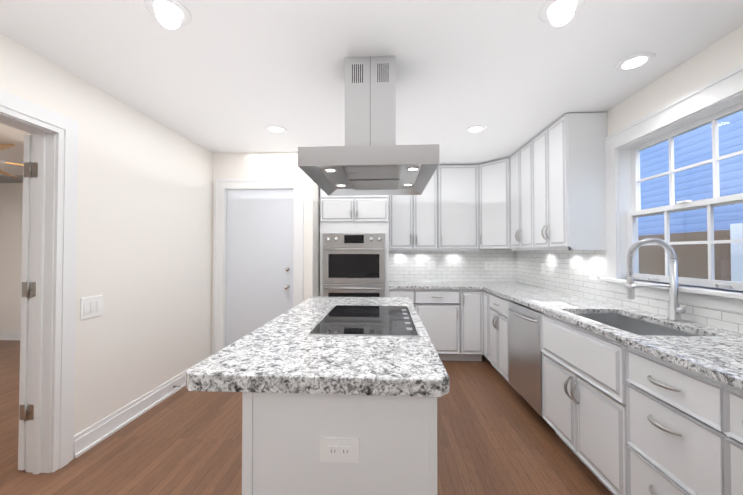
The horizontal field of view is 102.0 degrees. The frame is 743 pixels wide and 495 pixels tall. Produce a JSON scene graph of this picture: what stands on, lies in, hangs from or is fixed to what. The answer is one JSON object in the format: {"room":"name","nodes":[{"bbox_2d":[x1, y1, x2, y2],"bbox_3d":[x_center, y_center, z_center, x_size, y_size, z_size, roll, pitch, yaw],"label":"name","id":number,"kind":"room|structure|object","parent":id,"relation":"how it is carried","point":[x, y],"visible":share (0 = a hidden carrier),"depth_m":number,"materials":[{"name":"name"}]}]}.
{"room":"kitchen","nodes":[
{"label":"kitchen","id":0,"kind":"room"},
{"bbox_2d":[0,182,22,330],"bbox_3d":[-4.011,0.158,4.567,4.150,2.480,0.120,0,-1,3],"label":"wall","id":1,"kind":"structure","parent":0,"point":[11,204],"depth_m":4.58,"materials":[{"name":"white paint"}]},
{"bbox_2d":[0,331,19,339],"bbox_3d":[-3.955,1.329,4.472,4.030,0.135,0.028,0,-1,3],"label":"baseboard","id":2,"kind":"structure","parent":1,"relation":"attached to","point":[9,335],"depth_m":4.55,"materials":[{"name":"white paint"}]},
{"bbox_2d":[0,175,22,182],"bbox_3d":[-3.957,-1.039,4.478,4.030,0.090,0.090,0,-1,3],"label":"crown molding","id":3,"kind":"structure","parent":1,"relation":"attached to","point":[7,179],"depth_m":4.56,"materials":[{"name":"white paint"}]},
{"bbox_2d":[0,33,212,435],"bbox_3d":[-1.958,0.129,2.748,0.140,2.480,3.540,0,-1,3],"label":"wall","id":4,"kind":"structure","parent":0,"point":[144,226],"depth_m":2.37,"materials":[{"name":"white paint"}]},
{"bbox_2d":[18,135,30,469],"bbox_3d":[-2.095,0.333,2.241,0.035,2.033,0.820,0,-1,3],"label":"door","id":5,"kind":"structure","parent":4,"relation":"in","point":[24,313],"depth_m":1.83,"materials":[{"name":"white paint"}]},
{"bbox_2d":[0,113,55,473],"bbox_3d":[-2.028,0.314,1.412,0.140,2.070,0.870,0,-1,3],"label":"door frame","id":6,"kind":"structure","parent":4,"relation":"attached to","point":[41,320],"depth_m":1.82,"materials":[{"name":"white paint"}]},
{"bbox_2d":[19,162,37,420],"bbox_3d":[-2.079,0.260,1.827,0.095,1.564,0.012,0,-1,3],"label":"doorway hinge","id":7,"kind":"structure","parent":4,"relation":"attached to","point":[30,168],"depth_m":1.83,"materials":[{"name":"silver metal"}]},
{"bbox_2d":[0,89,78,472],"bbox_3d":[-2.024,0.261,1.412,0.188,2.175,1.080,0,-1,3],"label":"trim","id":8,"kind":"structure","parent":4,"relation":"attached to","point":[64,128],"depth_m":1.86,"materials":[{"name":"white paint"}]},
{"bbox_2d":[80,295,102,319],"bbox_3d":[-1.918,0.409,2.070,0.011,0.144,0.156,0,-1,3],"label":"switch plate","id":9,"kind":"object","parent":4,"relation":"attached to","point":[92,306],"visible":1,"depth_m":2.06,"materials":[{"name":"white plastic"}]},
{"bbox_2d":[73,355,211,457],"bbox_3d":[-1.875,1.302,2.708,0.028,0.135,1.535,0,-1,3],"label":"baseboard","id":10,"kind":"structure","parent":4,"relation":"attached to","point":[88,438],"depth_m":2.30,"materials":[{"name":"white paint"}]},
{"bbox_2d":[211,152,314,354],"bbox_3d":[-1.257,0.141,3.522,1.180,2.480,0.120,0,-1,3],"label":"wall","id":11,"kind":"structure","parent":0,"point":[263,165],"depth_m":3.47,"materials":[{"name":"white paint"}]},
{"bbox_2d":[213,178,303,353],"bbox_3d":[-1.293,0.294,3.508,1.040,2.175,0.148,0,-1,3],"label":"door frame","id":12,"kind":"structure","parent":11,"relation":"attached to","point":[222,185],"depth_m":3.46,"materials":[{"name":"white paint"}]},
{"bbox_2d":[225,189,293,346],"bbox_3d":[-1.301,0.348,3.465,0.810,2.042,0.116,0,-1,3],"label":"back door","id":13,"kind":"structure","parent":11,"relation":"in","point":[259,259],"depth_m":3.49,"materials":[{"name":"white paint"}]},
{"bbox_2d":[0,340,611,494],"bbox_3d":[-2.096,1.399,1.433,8.300,0.100,6.500,0,-1,3],"label":"floor","id":14,"kind":"structure","parent":0,"point":[496,434],"depth_m":2.02,"materials":[{"name":"brown wood"}]},
{"bbox_2d":[242,392,436,494],"bbox_3d":[-0.048,0.925,1.849,0.708,0.861,1.671,0,-1,3],"label":"kitchen island","id":15,"kind":"object","parent":14,"relation":"on","point":[282,433],"visible":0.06,"depth_m":1.03,"materials":[{"name":"white paint"}]},
{"bbox_2d":[186,297,448,396],"bbox_3d":[-0.149,0.466,1.872,0.905,0.056,1.770,0,-1,3],"label":"island countertop","id":16,"kind":"structure","parent":15,"relation":"on","point":[285,352],"depth_m":1.12,"materials":[{"name":"stone"}]},
{"bbox_2d":[308,305,418,335],"bbox_3d":[-0.021,0.435,1.876,0.550,0.006,0.800,0,-1,3],"label":"cooktop","id":17,"kind":"object","parent":16,"relation":"in","point":[368,320],"visible":1,"depth_m":1.73,"materials":[{"name":"black glass"}]},
{"bbox_2d":[320,437,358,462],"bbox_3d":[-0.109,0.688,1.021,0.135,0.080,0.008,0,-1,3],"label":"outlet","id":18,"kind":"object","parent":15,"relation":"attached to","point":[341,450],"visible":1,"depth_m":1.02,"materials":[{"name":"white plastic"}]},
{"bbox_2d":[320,188,388,296],"bbox_3d":[-0.198,0.153,3.950,0.850,2.470,0.708,0,-1,3],"label":"tall cabinet","id":19,"kind":"object","parent":14,"relation":"on","point":[354,246],"visible":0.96,"depth_m":3.67,"materials":[{"name":"white paint"}]},
{"bbox_2d":[389,289,482,360],"bbox_3d":[0.791,0.945,3.897,1.130,0.885,0.663,0,-1,3],"label":"base cabinet","id":20,"kind":"object","parent":14,"relation":"on","point":[452,320],"visible":0.71,"depth_m":3.60,"materials":[{"name":"white paint"}]},
{"bbox_2d":[389,281,476,288],"bbox_3d":[0.767,0.486,3.928,1.080,0.032,0.642,0,-1,3],"label":"countertop","id":21,"kind":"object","parent":20,"relation":"on","point":[392,284],"depth_m":3.69,"materials":[{"name":"stone"}]},
{"bbox_2d":[508,301,542,416],"bbox_3d":[1.559,0.928,2.501,0.700,0.875,0.592,0,-1,3],"label":"dishwasher","id":22,"kind":"object","parent":14,"relation":"on","point":[525,364],"visible":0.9,"depth_m":2.46,"materials":[{"name":"silver metal"}]},
{"bbox_2d":[483,290,582,392],"bbox_3d":[1.635,0.934,3.178,0.660,0.884,0.760,0,-1,3],"label":"base cabinet","id":23,"kind":"object","parent":14,"relation":"on","point":[495,307],"depth_m":2.98,"materials":[{"name":"white paint"}]},
{"bbox_2d":[473,281,742,389],"bbox_3d":[1.581,0.463,2.473,0.697,0.032,3.462,0,-1,3],"label":"countertop","id":24,"kind":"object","parent":23,"relation":"on","point":[714,353],"depth_m":1.55,"materials":[{"name":"stone"}]},
{"bbox_2d":[573,313,698,335],"bbox_3d":[1.538,0.582,1.817,0.418,0.224,0.708,0,-1,3],"label":"sink basin","id":25,"kind":"object","parent":24,"relation":"attached to","point":[631,325],"visible":0.08,"depth_m":2.02,"materials":[{"name":"silver metal"}]},
{"bbox_2d":[625,238,686,320],"bbox_3d":[1.699,0.187,1.787,0.304,0.497,0.134,0,-1,3],"label":"faucet","id":26,"kind":"object","parent":24,"relation":"on","point":[675,309],"visible":1,"depth_m":1.81,"materials":[{"name":"silver metal"}]},
{"bbox_2d":[540,342,626,494],"bbox_3d":[1.558,1.027,1.808,0.670,0.655,0.780,0,-1,3],"label":"base cabinet","id":27,"kind":"object","parent":14,"relation":"on","point":[620,418],"depth_m":1.70,"materials":[{"name":"white paint"}]},
{"bbox_2d":[619,343,714,494],"bbox_3d":[1.532,0.903,1.211,0.660,0.884,0.420,0,-1,3],"label":"base cabinet","id":28,"kind":"object","parent":14,"relation":"on","point":[669,439],"depth_m":1.24,"materials":[{"name":"white paint"}]},
{"bbox_2d":[711,378,742,494],"bbox_3d":[1.514,0.898,0.869,0.660,0.884,0.264,0,-1,3],"label":"base cabinet","id":29,"kind":"object","parent":14,"relation":"on","point":[726,400],"depth_m":1.01,"materials":[{"name":"white paint"}]},
{"bbox_2d":[315,183,319,296],"bbox_3d":[-0.704,0.148,3.944,0.120,2.480,0.780,0,-1,3],"label":"wall","id":30,"kind":"structure","parent":0,"point":[317,240],"depth_m":3.67,"materials":[{"name":"white paint"}]},
{"bbox_2d":[0,0,742,174],"bbox_3d":[-2.096,-1.181,1.473,8.300,0.100,6.500,0,-1,3],"label":"ceiling","id":31,"kind":"structure","parent":0,"point":[240,76],"depth_m":1.79,"materials":[{"name":"white paint"}]},
{"bbox_2d":[0,144,22,177],"bbox_3d":[-3.481,-0.869,2.514,1.476,0.490,1.431,0,-1,3],"label":"ceiling fan","id":32,"kind":"object","parent":31,"relation":"hanging from","point":[4,146],"visible":0.6,"depth_m":2.72,"materials":[{"name":"brown wood"}]},
{"bbox_2d":[143,0,191,25],"bbox_3d":[-0.967,-1.128,1.434,0.190,0.007,0.190,0,-1,3],"label":"recessed light","id":33,"kind":"object","parent":31,"relation":"in","point":[174,12],"visible":1,"depth_m":1.44,"materials":[{"name":"white paint"}]},
{"bbox_2d":[266,125,286,133],"bbox_3d":[-0.894,-1.106,2.832,0.190,0.007,0.190,0,-1,3],"label":"recessed light","id":34,"kind":"object","parent":31,"relation":"in","point":[275,129],"visible":1,"depth_m":2.82,"materials":[{"name":"white paint"}]},
{"bbox_2d":[345,56,395,145],"bbox_3d":[0.001,-0.806,1.918,0.301,0.634,0.301,0,-1,3],"label":"hood chimney","id":35,"kind":"object","parent":31,"relation":"hanging from","point":[370,101],"visible":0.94,"depth_m":1.77,"materials":[{"name":"silver metal"}]},
{"bbox_2d":[298,144,438,195],"bbox_3d":[0.002,-0.442,1.853,0.690,0.095,0.780,0,-1,3],"label":"hood canopy","id":36,"kind":"object","parent":35,"relation":"attached to","point":[370,170],"visible":1,"depth_m":1.60,"materials":[{"name":"silver metal"}]},
{"bbox_2d":[465,125,486,133],"bbox_3d":[0.979,-1.106,2.824,0.190,0.007,0.190,0,-1,3],"label":"recessed light","id":37,"kind":"object","parent":31,"relation":"in","point":[474,129],"visible":1,"depth_m":2.82,"materials":[{"name":"white paint"}]},
{"bbox_2d":[539,0,585,22],"bbox_3d":[0.895,-1.128,1.416,0.190,0.007,0.190,0,-1,3],"label":"recessed light","id":38,"kind":"object","parent":31,"relation":"in","point":[552,11],"visible":1,"depth_m":1.43,"materials":[{"name":"white paint"}]},
{"bbox_2d":[614,52,655,71],"bbox_3d":[1.597,-1.121,1.830,0.190,0.007,0.190,0,-1,3],"label":"recessed light","id":39,"kind":"object","parent":31,"relation":"in","point":[634,62],"visible":1,"depth_m":1.82,"materials":[{"name":"white paint"}]},
{"bbox_2d":[607,25,742,292],"bbox_3d":[2.023,0.131,2.860,0.140,2.480,2.900,0,-1,3],"label":"wall","id":40,"kind":"structure","parent":0,"point":[720,57],"depth_m":1.84,"materials":[{"name":"white paint"}]},
{"bbox_2d":[509,112,606,250],"bbox_3d":[1.770,-0.534,3.034,0.375,1.125,1.140,0,-1,3],"label":"upper cabinet","id":41,"kind":"object","parent":40,"relation":"attached to","point":[557,168],"visible":1,"depth_m":2.52,"materials":[{"name":"white paint"}]},
{"bbox_2d":[516,250,742,332],"bbox_3d":[1.928,0.216,2.457,0.008,0.462,3.457,0,-1,3],"label":"wall tile","id":42,"kind":"structure","parent":40,"relation":"attached to","point":[566,271],"depth_m":2.70,"materials":[{"name":"white tile"}]},
{"bbox_2d":[541,263,544,273],"bbox_3d":[1.973,0.241,3.472,0.008,0.117,0.072,0,-1,3],"label":"electrical outlet","id":43,"kind":"object","parent":42,"relation":"attached to","point":[543,268],"visible":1,"depth_m":3.45,"materials":[{"name":"white plastic"}]},
{"bbox_2d":[589,266,596,279],"bbox_3d":[1.929,0.223,2.623,0.008,0.117,0.100,0,-1,3],"label":"electrical outlet","id":44,"kind":"object","parent":42,"relation":"attached to","point":[592,272],"visible":1,"depth_m":2.61,"materials":[{"name":"white plastic"}]},
{"bbox_2d":[600,277,742,299],"bbox_3d":[1.912,0.250,1.883,0.130,0.028,1.180,0,-1,3],"label":"window sill","id":45,"kind":"structure","parent":40,"relation":"attached to","point":[714,292],"depth_m":1.75,"materials":[{"name":"white paint"}]},
{"bbox_2d":[604,64,742,312],"bbox_3d":[1.958,-0.286,1.889,0.168,1.245,1.160,0,-1,3],"label":"window","id":46,"kind":"structure","parent":40,"relation":"in","point":[709,204],"depth_m":1.96,"materials":[{"name":"white paint"}]},
{"bbox_3d":[0.113,0.154,4.352,4.110,2.480,0.120,0,-1,3],"label":"wall","id":47,"kind":"structure","parent":0,"visible":0},
{"bbox_2d":[389,165,478,250],"bbox_3d":[0.819,-0.517,4.077,1.170,1.125,0.370,0,-1,3],"label":"upper cabinet","id":48,"kind":"object","parent":47,"relation":"attached to","point":[440,212],"visible":0.92,"depth_m":3.93,"materials":[{"name":"white paint"}]},
{"bbox_2d":[389,249,516,281],"bbox_3d":[1.133,0.244,4.233,1.780,0.462,0.008,0,-1,3],"label":"wall tile","id":49,"kind":"structure","parent":47,"relation":"attached to","point":[450,265],"depth_m":4.23,"materials":[{"name":"white tile"}]},
{"bbox_2d":[428,261,435,268],"bbox_3d":[0.853,0.248,4.239,0.115,0.117,0.008,0,-1,3],"label":"electrical outlet","id":50,"kind":"object","parent":49,"relation":"attached to","point":[431,264],"visible":1,"depth_m":4.24,"materials":[{"name":"white plastic"}]},
{"bbox_2d":[484,262,492,269],"bbox_3d":[1.632,0.257,4.199,0.115,0.117,0.008,0,-1,3],"label":"electrical outlet","id":51,"kind":"object","parent":49,"relation":"attached to","point":[488,265],"visible":1,"depth_m":4.20,"materials":[{"name":"white plastic"}]},
{"bbox_2d":[479,157,511,248],"bbox_3d":[1.694,-0.532,3.911,0.620,1.100,0.611,0,-1,3],"label":"upper cabinet","id":52,"kind":"object","parent":47,"relation":"attached to","point":[494,204],"visible":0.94,"depth_m":3.75,"materials":[{"name":"white paint"}]},
{"label":"outside","id":53,"kind":"structure","parent":0,"visible":0},
{"bbox_3d":[3.481,1.536,2.191,2.840,0.250,11.000,0,-1,3],"label":"ground","id":54,"kind":"structure","parent":53,"visible":0},
{"bbox_2d":[638,111,742,235],"bbox_3d":[4.834,-1.640,2.170,0.130,6.000,11.000,0,-1,3],"label":"house","id":55,"kind":"structure","parent":54,"relation":"on","point":[690,150],"depth_m":4.59,"materials":[{"name":"blue"}]},
{"bbox_2d":[638,223,742,281],"bbox_3d":[3.501,0.561,2.205,0.120,1.600,11.000,0,-1,3],"label":"fence","id":56,"kind":"object","parent":54,"relation":"on","point":[703,275],"depth_m":3.27,"materials":[{"name":"brown wood"}]}
]}

